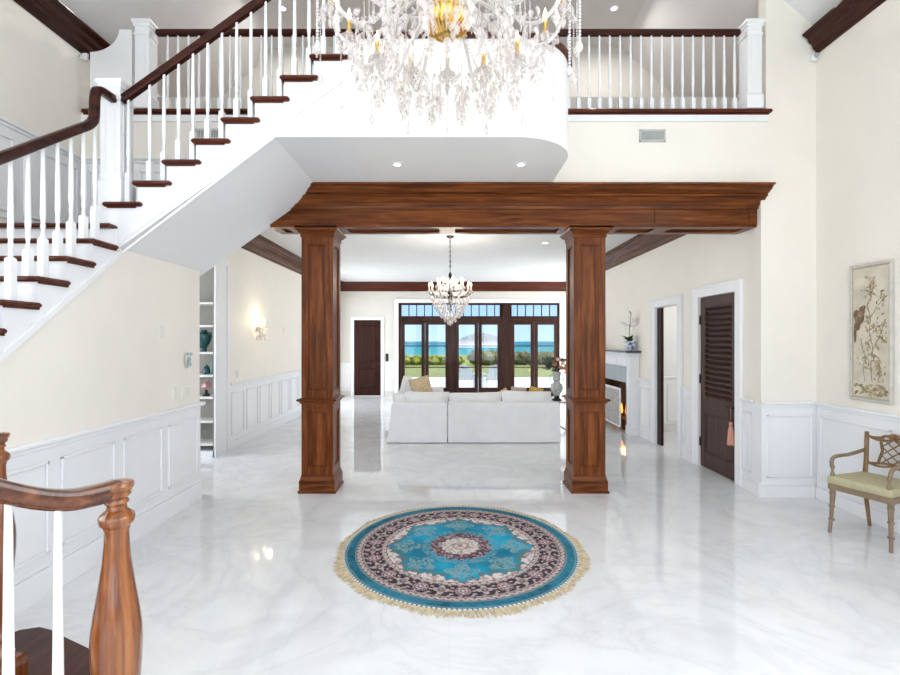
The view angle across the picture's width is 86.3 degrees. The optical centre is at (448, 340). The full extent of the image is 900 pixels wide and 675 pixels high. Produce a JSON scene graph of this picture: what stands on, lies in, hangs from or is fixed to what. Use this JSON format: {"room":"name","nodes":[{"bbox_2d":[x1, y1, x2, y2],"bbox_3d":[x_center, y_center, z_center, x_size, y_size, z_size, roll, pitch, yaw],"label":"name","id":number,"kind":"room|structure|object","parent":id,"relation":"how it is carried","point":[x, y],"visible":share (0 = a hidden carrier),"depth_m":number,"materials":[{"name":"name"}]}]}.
{"room":"entrance hall","nodes":[
{"label":"entrance hall","id":0,"kind":"room"},
{"bbox_2d":[0,0,160,222],"bbox_3d":[-4.070,-0.850,2.200,0.140,5.100,10.800,0,0,0],"label":"wall","id":1,"kind":"structure","parent":0,"point":[45,85],"depth_m":4.68,"materials":[{"name":"beige paint"}]},
{"bbox_2d":[13,0,109,59],"bbox_3d":[-3.913,-3.236,1.500,0.175,0.223,9.400,0,0,0],"label":"crown molding","id":2,"kind":"structure","parent":1,"relation":"attached to","point":[53,14],"depth_m":4.90,"materials":[{"name":"brown wood"}]},
{"bbox_2d":[78,53,88,60],"bbox_3d":[-3.964,-3.082,5.198,0.057,0.077,0.098,0,0,40],"label":"sensor","id":3,"kind":"object","parent":1,"relation":"attached to","point":[85,57],"visible":1,"depth_m":5.20,"materials":[{"name":"white paint"}]},
{"bbox_2d":[0,116,188,222],"bbox_3d":[-2.475,-1.710,3.315,3.050,1.420,3.830,0,0,0],"label":"wainscot","id":4,"kind":"structure","parent":1,"relation":"attached to","point":[11,133],"depth_m":4.75,"materials":[{"name":"white paint"}]},
{"bbox_2d":[157,97,738,107],"bbox_3d":[-0.255,-2.688,5.660,7.390,0.340,0.080,0,0,0],"label":"trim","id":5,"kind":"structure","parent":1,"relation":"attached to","point":[173,99],"depth_m":5.62,"materials":[{"name":"white paint"}]},
{"bbox_2d":[0,248,199,448],"bbox_3d":[-2.760,0.470,3.598,0.120,2.460,3.195,0,0,0],"label":"wall","id":6,"kind":"structure","parent":0,"point":[100,360],"depth_m":3.84,"materials":[{"name":"beige paint"}]},
{"bbox_2d":[5,402,204,579],"bbox_3d":[-2.700,1.069,3.600,0.120,0.823,3.200,0,0,0],"label":"wainscot","id":7,"kind":"structure","parent":6,"relation":"attached to","point":[160,451],"depth_m":3.67,"materials":[{"name":"white paint"}]},
{"bbox_2d":[14,478,201,616],"bbox_3d":[-2.686,1.589,3.598,0.028,0.219,3.195,0,0,0],"label":"baseboard","id":8,"kind":"structure","parent":6,"relation":"attached to","point":[36,585],"depth_m":3.54,"materials":[{"name":"white paint"}]},
{"bbox_2d":[158,325,163,337],"bbox_3d":[-2.693,-0.085,4.500,0.015,0.120,0.080,0,0,0],"label":"wall plate","id":9,"kind":"object","parent":6,"relation":"attached to","point":[160,328],"visible":1,"depth_m":4.48,"materials":[{"name":"white plastic"}]},
{"bbox_2d":[173,387,176,399],"bbox_3d":[-2.693,0.515,4.720,0.015,0.120,0.060,0,0,0],"label":"light switch","id":10,"kind":"object","parent":6,"relation":"attached to","point":[174,388],"visible":1,"depth_m":4.71,"materials":[{"name":"white plastic"}]},
{"bbox_2d":[182,384,189,396],"bbox_3d":[-2.693,0.510,4.920,0.015,0.120,0.140,0,0,0],"label":"light switch","id":11,"kind":"object","parent":6,"relation":"attached to","point":[185,388],"visible":1,"depth_m":4.90,"materials":[{"name":"white plastic"}]},
{"bbox_2d":[184,353,191,367],"bbox_3d":[-2.671,0.200,4.930,0.055,0.161,0.102,0,0,0],"label":"wall ornament","id":12,"kind":"object","parent":6,"relation":"attached to","point":[187,356],"visible":1,"depth_m":4.91,"materials":[{"name":"metal"}]},
{"bbox_2d":[225,248,300,382],"bbox_3d":[-3.480,-0.050,10.900,0.120,3.500,7.800,0,0,0],"label":"wall","id":13,"kind":"structure","parent":0,"point":[261,288],"depth_m":8.76,"materials":[{"name":"beige paint"}]},
{"bbox_2d":[214,259,230,457],"bbox_3d":[-3.402,0.190,7.220,0.035,3.020,0.460,0,0,0],"label":"door frame","id":14,"kind":"structure","parent":13,"relation":"attached to","point":[222,270],"depth_m":7.21,"materials":[{"name":"white paint"}]},
{"bbox_2d":[255,319,266,339],"bbox_3d":[-3.344,-0.199,8.490,0.152,0.401,0.377,0,0,0],"label":"wall sconce","id":15,"kind":"object","parent":13,"relation":"attached to","point":[256,330],"visible":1,"depth_m":8.48,"materials":[{"name":"metal"}]},
{"bbox_2d":[231,370,300,439],"bbox_3d":[-3.397,1.101,9.430,0.045,0.887,3.940,0,0,0],"label":"wainscot","id":16,"kind":"structure","parent":13,"relation":"attached to","point":[257,402],"depth_m":8.77,"materials":[{"name":"white paint"}]},
{"bbox_2d":[231,408,300,449],"bbox_3d":[-3.406,1.622,11.115,0.028,0.154,7.310,0,0,0],"label":"baseboard","id":17,"kind":"structure","parent":13,"relation":"attached to","point":[250,435],"depth_m":8.73,"materials":[{"name":"white paint"}]},
{"bbox_2d":[241,234,343,286],"bbox_3d":[-3.308,-1.665,10.125,0.225,0.270,9.350,0,0,0],"label":"crown molding","id":18,"kind":"structure","parent":13,"relation":"attached to","point":[261,246],"depth_m":9.06,"materials":[{"name":"brown wood"}]},
{"bbox_2d":[260,227,637,281],"bbox_3d":[-0.100,-1.850,10.180,9.400,0.100,9.640,0,0,0],"label":"ceiling","id":19,"kind":"structure","parent":0,"point":[364,257],"depth_m":10.35,"materials":[{"name":"paint"}]},
{"bbox_2d":[427,235,473,325],"bbox_3d":[0.020,-1.029,8.230,0.788,1.539,0.788,0,0,0],"label":"chandelier","id":20,"kind":"object","parent":19,"relation":"hanging from","point":[449,291],"visible":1,"depth_m":8.18,"materials":[{"name":"clear glass"}]},
{"bbox_2d":[224,47,674,96],"bbox_3d":[0.000,-3.509,7.560,8.200,2.382,0.120,0,0,0],"label":"wall","id":21,"kind":"structure","parent":0,"point":[604,51],"depth_m":7.50,"materials":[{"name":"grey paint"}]},
{"bbox_2d":[85,0,815,496],"bbox_3d":[0.000,-1.100,5.290,8.000,5.600,0.120,0,0,0],"label":"wall","id":22,"kind":"structure","parent":0,"point":[781,150],"depth_m":5.23,"materials":[{"name":"beige paint"}]},
{"bbox_2d":[195,128,217,137],"bbox_3d":[-2.620,-2.255,5.223,0.280,0.110,0.013,0,0,0],"label":"air vent","id":23,"kind":"object","parent":22,"relation":"in","point":[199,131],"visible":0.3,"depth_m":5.22,"materials":[{"name":"white metal"}]},
{"bbox_2d":[81,113,767,121],"bbox_3d":[-0.265,-2.430,5.221,7.470,0.085,0.014,0,0,0],"label":"trim","id":24,"kind":"structure","parent":22,"relation":"attached to","point":[136,118],"depth_m":5.21,"materials":[{"name":"white paint"}]},
{"bbox_2d":[639,129,665,141],"bbox_3d":[2.215,-2.235,5.223,0.280,0.135,0.013,0,0,0],"label":"air vent","id":25,"kind":"object","parent":22,"relation":"in","point":[645,135],"visible":1,"depth_m":5.22,"materials":[{"name":"white metal"}]},
{"bbox_2d":[752,480,814,497],"bbox_3d":[3.671,1.622,5.276,0.598,0.154,0.148,0,0,0],"label":"baseboard","id":26,"kind":"structure","parent":22,"relation":"attached to","point":[762,490],"depth_m":5.20,"materials":[{"name":"white paint"}]},
{"bbox_2d":[753,401,816,482],"bbox_3d":[3.696,1.101,5.272,0.608,0.887,0.175,0,0,0],"label":"wainscot","id":27,"kind":"structure","parent":22,"relation":"attached to","point":[784,432],"depth_m":5.22,"materials":[{"name":"white paint"}]},
{"bbox_2d":[60,0,840,96],"bbox_3d":[0.000,-3.970,2.100,8.400,1.500,11.000,0,0,0],"label":"ceiling","id":28,"kind":"structure","parent":0,"point":[105,17],"depth_m":6.56,"materials":[{"name":"paint"}]},
{"bbox_2d":[278,5,286,11],"bbox_3d":[-2.300,-4.593,6.630,0.126,0.011,0.126,0,0,0],"label":"recessed light","id":29,"kind":"object","parent":28,"relation":"in","point":[283,8],"visible":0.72,"depth_m":6.63,"materials":[{"name":"white paint"}]},
{"bbox_2d":[313,0,582,137],"bbox_3d":[-0.012,-3.059,2.900,1.610,3.112,1.610,0,0,34],"label":"chandelier","id":30,"kind":"object","parent":28,"relation":"hanging from","point":[446,22],"visible":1,"depth_m":2.89,"materials":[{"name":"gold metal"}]},
{"bbox_2d":[609,5,618,11],"bbox_3d":[2.280,-4.593,6.630,0.126,0.011,0.126,0,0,0],"label":"recessed light","id":31,"kind":"object","parent":28,"relation":"in","point":[613,8],"visible":1,"depth_m":6.63,"materials":[{"name":"white paint"}]},
{"bbox_2d":[340,291,565,395],"bbox_3d":[0.455,-0.050,14.875,7.990,3.500,0.150,0,0,0],"label":"wall","id":32,"kind":"structure","parent":0,"point":[352,303],"depth_m":14.80,"materials":[{"name":"paint"}]},
{"bbox_2d":[340,362,393,390],"bbox_3d":[-2.543,1.101,14.777,1.693,0.887,0.045,0,0,0],"label":"wainscot","id":33,"kind":"structure","parent":32,"relation":"attached to","point":[344,366],"depth_m":14.79,"materials":[{"name":"white paint"}]},
{"bbox_2d":[354,320,380,394],"bbox_3d":[-2.515,0.518,14.808,0.818,2.324,0.124,0,0,0],"label":"door","id":34,"kind":"structure","parent":32,"relation":"in","point":[367,333],"depth_m":14.83,"materials":[{"name":"brown wood"}]},
{"bbox_2d":[351,317,383,395],"bbox_3d":[-2.515,0.475,14.785,1.030,2.450,0.030,0,0,0],"label":"door frame","id":35,"kind":"structure","parent":32,"relation":"attached to","point":[352,318],"depth_m":14.77,"materials":[{"name":"white paint"}]},
{"bbox_2d":[401,321,448,391],"bbox_3d":[-0.740,0.526,14.828,1.472,2.278,0.107,0,0,0],"label":"door","id":36,"kind":"structure","parent":32,"relation":"in","point":[424,367],"depth_m":14.83,"materials":[{"name":"brown wood"}]},
{"bbox_2d":[401,304,502,316],"bbox_3d":[0.086,-0.940,14.860,3.161,0.401,0.060,0,0,0],"label":"window","id":37,"kind":"structure","parent":32,"relation":"in","point":[401,304],"depth_m":14.83,"materials":[{"name":"brown wood"}]},
{"bbox_2d":[340,282,565,290],"bbox_3d":[0.455,-1.665,14.688,7.750,0.270,0.225,0,0,0],"label":"crown molding","id":38,"kind":"structure","parent":32,"relation":"attached to","point":[346,286],"depth_m":14.69,"materials":[{"name":"brown wood"}]},
{"bbox_2d":[455,321,500,392],"bbox_3d":[0.902,0.526,14.828,1.407,2.278,0.107,0,0,0],"label":"door","id":39,"kind":"structure","parent":32,"relation":"in","point":[477,388],"depth_m":14.83,"materials":[{"name":"brown wood"}]},
{"bbox_2d":[394,299,563,395],"bbox_3d":[0.926,0.198,14.885,5.227,3.005,0.230,0,0,0],"label":"door frame","id":40,"kind":"structure","parent":32,"relation":"attached to","point":[505,320],"depth_m":14.79,"materials":[{"name":"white wood"}]},
{"bbox_2d":[509,304,557,316],"bbox_3d":[2.615,-0.940,14.860,1.520,0.401,0.060,0,0,0],"label":"window","id":41,"kind":"structure","parent":32,"relation":"in","point":[509,304],"depth_m":14.83,"materials":[{"name":"brown wood"}]},
{"bbox_2d":[511,321,557,394],"bbox_3d":[2.636,0.526,14.828,1.441,2.278,0.107,0,0,0],"label":"door","id":42,"kind":"structure","parent":32,"relation":"in","point":[533,367],"depth_m":14.83,"materials":[{"name":"brown wood"}]},
{"bbox_2d":[14,377,899,674],"bbox_3d":[0.000,1.760,9.600,32.000,0.120,26.000,0,0,0],"label":"floor","id":43,"kind":"structure","parent":0,"point":[692,571],"depth_m":3.46,"materials":[{"name":"white stone"}]},
{"bbox_2d":[200,267,213,457],"bbox_3d":[-4.095,0.200,7.190,1.330,3.000,0.380,0,0,0],"label":"bookcase","id":44,"kind":"object","parent":43,"relation":"on","point":[207,279],"visible":0.2,"depth_m":7.36,"materials":[{"name":"paint"}]},
{"bbox_2d":[200,330,211,351],"bbox_3d":[-3.660,-0.003,7.150,0.230,0.324,0.226,0,0,40],"label":"vase","id":45,"kind":"object","parent":44,"relation":"on","point":[205,337],"visible":0.75,"depth_m":7.10,"materials":[{"name":"teal ceramic"}]},
{"bbox_2d":[202,364,209,373],"bbox_3d":[-3.610,0.420,7.150,0.120,0.149,0.117,0,0,0],"label":"jar","id":46,"kind":"object","parent":44,"relation":"on","point":[206,370],"visible":0.94,"depth_m":7.11,"materials":[{"name":"teal ceramic"}]},
{"bbox_2d":[202,380,210,395],"bbox_3d":[-3.600,0.696,7.113,0.121,0.239,0.119,0,0,-24],"label":"figurine","id":47,"kind":"object","parent":44,"relation":"on","point":[206,385],"visible":1,"depth_m":7.09,"materials":[{"name":"pink ceramic"}]},
{"bbox_2d":[210,356,212,374],"bbox_3d":[-3.500,0.358,7.120,0.076,0.274,0.074,0,0,0],"label":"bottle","id":48,"kind":"object","parent":44,"relation":"on","point":[211,365],"visible":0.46,"depth_m":7.09,"materials":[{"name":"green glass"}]},
{"bbox_2d":[0,0,571,674],"bbox_3d":[-1.430,-0.854,2.853,5.110,5.107,4.986,0,0,0],"label":"staircase","id":49,"kind":"structure","parent":43,"relation":"on","point":[202,208],"depth_m":3.94,"materials":[{"name":"white paint"}]},
{"bbox_2d":[391,162,402,166],"bbox_3d":[-0.490,-1.667,4.540,0.108,0.011,0.108,0,0,0],"label":"recessed light","id":50,"kind":"object","parent":49,"relation":"attached to","point":[395,164],"visible":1,"depth_m":4.54,"materials":[{"name":"white paint"}]},
{"bbox_2d":[515,162,526,166],"bbox_3d":[0.680,-1.667,4.540,0.108,0.011,0.108,0,0,0],"label":"recessed light","id":51,"kind":"object","parent":49,"relation":"attached to","point":[519,164],"visible":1,"depth_m":4.53,"materials":[{"name":"white paint"}]},
{"bbox_2d":[294,227,345,493],"bbox_3d":[-1.475,0.221,5.555,0.480,2.958,0.480,0,0,0],"label":"wooden column","id":52,"kind":"structure","parent":43,"relation":"on","point":[321,471],"depth_m":5.39,"materials":[{"name":"brown wood"}]},
{"bbox_2d":[270,182,775,233],"bbox_3d":[0.710,-1.465,5.355,5.460,0.414,0.610,0,0,0],"label":"wooden beam","id":53,"kind":"structure","parent":52,"relation":"on","point":[351,207],"depth_m":5.27,"materials":[{"name":"brown wood"}]},
{"bbox_2d":[332,505,590,618],"bbox_3d":[0.098,1.694,3.952,2.039,0.011,2.034,0,0,0],"label":"round rug","id":54,"kind":"object","parent":43,"relation":"on","point":[455,560],"visible":1,"depth_m":3.67,"materials":[{"name":"fabric"}]},
{"bbox_2d":[459,365,473,386],"bbox_3d":[0.575,1.262,16.864,0.760,0.896,0.795,0,0,8],"label":"patio chair","id":55,"kind":"object","parent":43,"relation":"on","point":[462,371],"visible":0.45,"depth_m":16.57,"materials":[{"name":"grey wood"}]},
{"bbox_2d":[386,390,560,442],"bbox_3d":[0.403,1.272,9.224,2.905,0.831,2.512,0,0,0],"label":"sofa","id":56,"kind":"object","parent":43,"relation":"on","point":[521,416],"visible":1,"depth_m":8.01,"materials":[{"name":"white fabric"}]},
{"bbox_2d":[393,393,404,401],"bbox_3d":[-0.860,1.051,8.356,0.240,0.298,0.183,0,0,0],"label":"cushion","id":57,"kind":"object","parent":56,"relation":"on","point":[396,396],"depth_m":8.30,"materials":[{"name":"white fabric"}]},
{"bbox_2d":[399,376,413,392],"bbox_3d":[-0.721,0.892,8.759,0.471,0.535,0.151,0,0,-14],"label":"throw pillow","id":58,"kind":"object","parent":56,"relation":"on","point":[405,385],"visible":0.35,"depth_m":8.69,"materials":[{"name":"white fabric"}]},
{"bbox_2d":[409,375,432,391],"bbox_3d":[-0.483,0.881,8.583,0.475,0.560,0.162,0,0,0],"label":"throw pillow","id":59,"kind":"object","parent":56,"relation":"on","point":[421,384],"visible":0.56,"depth_m":8.52,"materials":[{"name":"beige fabric"}]},
{"bbox_2d":[403,391,448,410],"bbox_3d":[-0.397,1.039,8.343,0.806,0.336,0.205,0,0,0],"label":"cushion","id":60,"kind":"object","parent":56,"relation":"on","point":[408,396],"depth_m":8.28,"materials":[{"name":"white fabric"}]},
{"bbox_2d":[432,386,443,391],"bbox_3d":[-0.216,0.997,8.814,0.266,0.342,0.123,0,0,0],"label":"throw pillow","id":61,"kind":"object","parent":56,"relation":"on","point":[434,389],"visible":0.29,"depth_m":8.77,"materials":[{"name":"white fabric"}]},
{"bbox_2d":[449,392,501,400],"bbox_3d":[0.457,1.046,8.352,0.955,0.324,0.205,0,0,0],"label":"cushion","id":62,"kind":"object","parent":56,"relation":"on","point":[483,396],"depth_m":8.29,"materials":[{"name":"white fabric"}]},
{"bbox_2d":[511,387,526,390],"bbox_3d":[1.258,0.990,8.718,0.299,0.331,0.130,0,0,0],"label":"throw pillow","id":63,"kind":"object","parent":56,"relation":"on","point":[512,388],"visible":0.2,"depth_m":8.68,"materials":[{"name":"beige fabric"}]},
{"bbox_2d":[501,390,550,400],"bbox_3d":[1.339,1.034,8.343,0.888,0.355,0.205,0,0,0],"label":"cushion","id":64,"kind":"object","parent":56,"relation":"on","point":[506,395],"depth_m":8.28,"materials":[{"name":"white fabric"}]},
{"bbox_2d":[529,386,543,390],"bbox_3d":[1.538,0.979,8.619,0.319,0.358,0.129,0,0,0],"label":"throw pillow","id":65,"kind":"object","parent":56,"relation":"on","point":[531,388],"visible":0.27,"depth_m":8.58,"materials":[{"name":"yellow fabric"}]},
{"bbox_2d":[482,365,496,386],"bbox_3d":[1.546,1.262,16.714,0.760,0.896,0.795,0,0,-10],"label":"patio chair","id":66,"kind":"object","parent":43,"relation":"on","point":[492,373],"visible":0.5,"depth_m":16.43,"materials":[{"name":"grey wood"}]},
{"bbox_2d":[550,399,565,430],"bbox_3d":[2.020,1.402,9.000,0.480,0.583,0.480,0,0,0],"label":"side table","id":67,"kind":"object","parent":43,"relation":"on","point":[562,401],"visible":0.25,"depth_m":8.96,"materials":[{"name":"metal"}]},
{"bbox_2d":[549,371,563,400],"bbox_3d":[2.020,0.843,9.000,0.236,0.534,0.236,0,0,45],"label":"flower vase","id":68,"kind":"object","parent":67,"relation":"on","point":[556,387],"visible":0.98,"depth_m":8.94,"materials":[{"name":"ceramic"}]},
{"bbox_2d":[540,356,565,373],"bbox_3d":[2.001,0.447,9.007,0.571,0.336,0.508,0,0,0],"label":"flower bouquet","id":69,"kind":"object","parent":68,"relation":"in","point":[549,366],"visible":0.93,"depth_m":8.96,"materials":[{"name":"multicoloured plant"}]},
{"bbox_2d":[560,227,612,493],"bbox_3d":[1.575,0.221,5.555,0.480,2.958,0.480,0,0,0],"label":"wooden column","id":70,"kind":"structure","parent":43,"relation":"on","point":[584,472],"depth_m":5.39,"materials":[{"name":"brown wood"}]},
{"bbox_2d":[605,384,621,430],"bbox_3d":[3.195,1.290,9.680,0.110,0.820,1.460,0,0,0],"label":"fire screen","id":71,"kind":"object","parent":43,"relation":"on","point":[612,408],"visible":0.49,"depth_m":9.31,"materials":[{"name":"white metal"}]},
{"bbox_2d":[605,349,640,435],"bbox_3d":[3.455,0.938,9.810,0.630,1.525,2.580,0,0,0],"label":"fireplace","id":72,"kind":"object","parent":43,"relation":"on","point":[621,366],"visible":0.54,"depth_m":8.74,"materials":[{"name":"white paint"}]},
{"bbox_2d":[605,349,640,352],"bbox_3d":[3.280,0.193,9.810,0.279,0.035,2.580,0,0,0],"label":"mantel shelf","id":73,"kind":"object","parent":72,"relation":"attached to","point":[606,350],"depth_m":8.90,"materials":[{"name":"stone"}]},
{"bbox_2d":[623,341,635,350],"bbox_3d":[3.300,0.088,8.770,0.180,0.169,0.180,0,0,0],"label":"planter","id":74,"kind":"object","parent":72,"relation":"on","point":[629,345],"visible":1,"depth_m":8.70,"materials":[{"name":"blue ceramic"}]},
{"bbox_2d":[619,308,636,340],"bbox_3d":[3.264,-0.294,8.757,0.235,0.633,0.318,0,0,-13],"label":"orchid","id":75,"kind":"object","parent":74,"relation":"on","point":[629,338],"visible":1,"depth_m":8.74,"materials":[{"name":"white plant"}]},
{"bbox_2d":[827,431,899,552],"bbox_3d":[3.703,1.263,4.152,0.533,0.880,0.483,0,0,-21],"label":"armchair","id":76,"kind":"object","parent":43,"relation":"on","point":[864,484],"visible":1,"depth_m":4.17,"materials":[{"name":"beige paint"}]},
{"bbox_2d":[827,471,899,498],"bbox_3d":[3.673,1.225,4.140,0.470,0.076,0.475,0,0,-21],"label":"seat cushion","id":77,"kind":"object","parent":76,"relation":"on","point":[866,483],"depth_m":4.08,"materials":[{"name":"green fabric"}]},
{"bbox_2d":[405,355,552,365],"bbox_3d":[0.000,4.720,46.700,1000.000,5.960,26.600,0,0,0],"label":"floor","id":78,"kind":"structure","parent":0,"point":[467,362],"depth_m":35.54,"materials":[{"name":"green plant"}]},
{"bbox_2d":[405,355,464,364],"bbox_3d":[-3.601,1.359,34.690,9.580,0.823,1.328,0,0,-1],"label":"hedge","id":79,"kind":"object","parent":78,"relation":"on","point":[433,360],"visible":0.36,"depth_m":34.41,"materials":[{"name":"green plant"}]},
{"bbox_2d":[467,350,553,364],"bbox_3d":[9.319,1.213,34.683,16.049,1.200,1.807,0,0,0],"label":"hedge","id":80,"kind":"object","parent":78,"relation":"on","point":[489,357],"visible":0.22,"depth_m":34.31,"materials":[{"name":"green plant"}]},
{"bbox_2d":[664,306,676,431],"bbox_3d":[4.520,-0.050,9.000,1.960,3.500,0.100,0,0,0],"label":"wall","id":81,"kind":"structure","parent":0,"point":[670,313],"depth_m":8.95,"materials":[{"name":"paint"}]},
{"bbox_2d":[664,376,676,423],"bbox_3d":[4.465,1.101,8.928,1.830,0.887,0.045,0,0,0],"label":"wainscot","id":82,"kind":"structure","parent":81,"relation":"attached to","point":[670,382],"depth_m":8.94,"materials":[{"name":"white paint"}]},
{"bbox_2d":[605,228,753,464],"bbox_3d":[3.480,-0.050,8.277,0.120,3.500,5.845,0,0,0],"label":"wall","id":83,"kind":"structure","parent":0,"point":[681,265],"depth_m":7.00,"materials":[{"name":"beige paint"}]},
{"bbox_2d":[605,234,686,270],"bbox_3d":[3.308,-1.665,8.325,0.225,0.270,5.750,0,0,0],"label":"crown molding","id":84,"kind":"structure","parent":83,"relation":"attached to","point":[640,244],"depth_m":8.49,"materials":[{"name":"brown wood"}]},
{"bbox_2d":[657,308,663,445],"bbox_3d":[3.446,0.578,7.822,0.049,2.225,0.165,0,0,0],"label":"door","id":85,"kind":"structure","parent":83,"relation":"in","point":[660,311],"depth_m":7.78,"materials":[{"name":"brown wood"}]},
{"bbox_2d":[650,294,682,456],"bbox_3d":[3.458,0.508,7.530,0.165,2.384,1.048,0,0,0],"label":"door frame","id":86,"kind":"structure","parent":83,"relation":"attached to","point":[676,299],"depth_m":7.55,"materials":[{"name":"white paint"}]},
{"bbox_2d":[637,378,753,478],"bbox_3d":[3.397,1.101,6.990,0.045,0.887,3.260,0,0,0],"label":"wainscot","id":87,"kind":"structure","parent":83,"relation":"attached to","point":[644,384],"depth_m":6.80,"materials":[{"name":"white paint"}]},
{"bbox_2d":[638,427,752,492],"bbox_3d":[3.406,1.622,6.990,0.028,0.154,3.260,0,0,0],"label":"baseboard","id":88,"kind":"structure","parent":83,"relation":"attached to","point":[746,482],"depth_m":6.77,"materials":[{"name":"white paint"}]},
{"bbox_2d":[699,292,734,480],"bbox_3d":[3.430,0.553,6.135,0.106,2.274,0.848,0,0,0],"label":"door","id":89,"kind":"structure","parent":83,"relation":"in","point":[717,318],"depth_m":6.16,"materials":[{"name":"brown wood"}]},
{"bbox_2d":[727,407,734,445],"bbox_3d":[3.380,1.017,5.756,0.082,0.467,0.081,0,0,0],"label":"tassel","id":90,"kind":"object","parent":89,"relation":"hanging from","point":[730,438],"visible":1,"depth_m":5.74,"materials":[{"name":"pink fabric"}]},
{"bbox_2d":[691,279,742,486],"bbox_3d":[3.397,0.488,6.130,0.045,2.424,1.118,0,0,0],"label":"door frame","id":91,"kind":"structure","parent":83,"relation":"attached to","point":[736,286],"depth_m":5.71,"materials":[{"name":"white paint"}]},
{"bbox_2d":[737,0,899,485],"bbox_3d":[4.070,-0.850,2.200,0.140,5.100,10.800,0,0,0],"label":"wall","id":92,"kind":"structure","parent":0,"point":[858,73],"depth_m":4.74,"materials":[{"name":"beige paint"}]},
{"bbox_2d":[808,52,819,60],"bbox_3d":[3.950,-3.071,5.176,0.101,0.099,0.105,0,0,0],"label":"sensor","id":93,"kind":"object","parent":92,"relation":"attached to","point":[814,56],"visible":1,"depth_m":5.16,"materials":[{"name":"white paint"}]},
{"bbox_2d":[802,0,885,52],"bbox_3d":[3.916,-3.221,1.005,0.167,0.212,8.410,0,0,0],"label":"crown molding","id":94,"kind":"structure","parent":92,"relation":"attached to","point":[843,16],"depth_m":4.83,"materials":[{"name":"brown wood"}]},
{"bbox_2d":[815,402,899,515],"bbox_3d":[3.978,1.101,1.000,0.045,0.887,8.400,0,0,0],"label":"wainscot","id":95,"kind":"structure","parent":92,"relation":"attached to","point":[840,429],"depth_m":4.75,"materials":[{"name":"white paint"}]},
{"bbox_2d":[816,484,899,533],"bbox_3d":[3.986,1.622,1.000,0.028,0.154,8.400,0,0,0],"label":"baseboard","id":96,"kind":"structure","parent":92,"relation":"attached to","point":[879,516],"depth_m":4.68,"materials":[{"name":"white paint"}]},
{"bbox_2d":[850,259,893,404],"bbox_3d":[3.982,-0.082,4.532,0.034,1.313,0.452,0,0,0],"label":"painting","id":97,"kind":"object","parent":92,"relation":"attached to","point":[871,284],"visible":1,"depth_m":4.51,"materials":[{"name":"beige paper"}]},
{"bbox_3d":[0.000,-2.415,6.480,8.200,0.195,2.240,0,0,0],"label":"floor","id":98,"kind":"structure","parent":0,"visible":0},
{"bbox_2d":[81,18,362,114],"bbox_3d":[-2.447,-2.976,5.346,3.075,1.038,0.367,0,0,0],"label":"balcony railing","id":99,"kind":"object","parent":98,"relation":"on","point":[132,56],"visible":0.46,"depth_m":5.21,"materials":[{"name":"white wood"}]},
{"bbox_2d":[554,18,772,114],"bbox_3d":[2.315,-2.976,5.346,2.380,1.038,0.367,0,0,0],"label":"balcony railing","id":100,"kind":"object","parent":98,"relation":"on","point":[751,98],"visible":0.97,"depth_m":5.25,"materials":[{"name":"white wood"}]},
{"label":"outside","id":101,"kind":"structure","parent":0,"visible":0},
{"bbox_2d":[405,342,553,354],"bbox_3d":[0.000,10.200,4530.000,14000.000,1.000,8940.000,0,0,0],"label":"sea","id":102,"kind":"structure","parent":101,"point":[411,348],"depth_m":620.86,"materials":[{"name":"liquid"}]},
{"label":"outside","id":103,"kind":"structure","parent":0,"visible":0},
{"bbox_2d":[459,333,496,346],"bbox_3d":[48.500,-1.819,780.000,94.000,24.238,90.000,0,0,0],"label":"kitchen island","id":104,"kind":"object","parent":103,"point":[488,340],"visible":0.49,"depth_m":746.35,"materials":[{"name":"white"}]},
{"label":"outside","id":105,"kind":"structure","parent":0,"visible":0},
{"bbox_2d":[405,366,553,376],"bbox_3d":[5.000,1.775,28.000,130.000,0.090,10.800,0,0,0],"label":"lawn","id":106,"kind":"structure","parent":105,"point":[409,372],"depth_m":27.23,"materials":[{"name":"green plant"}]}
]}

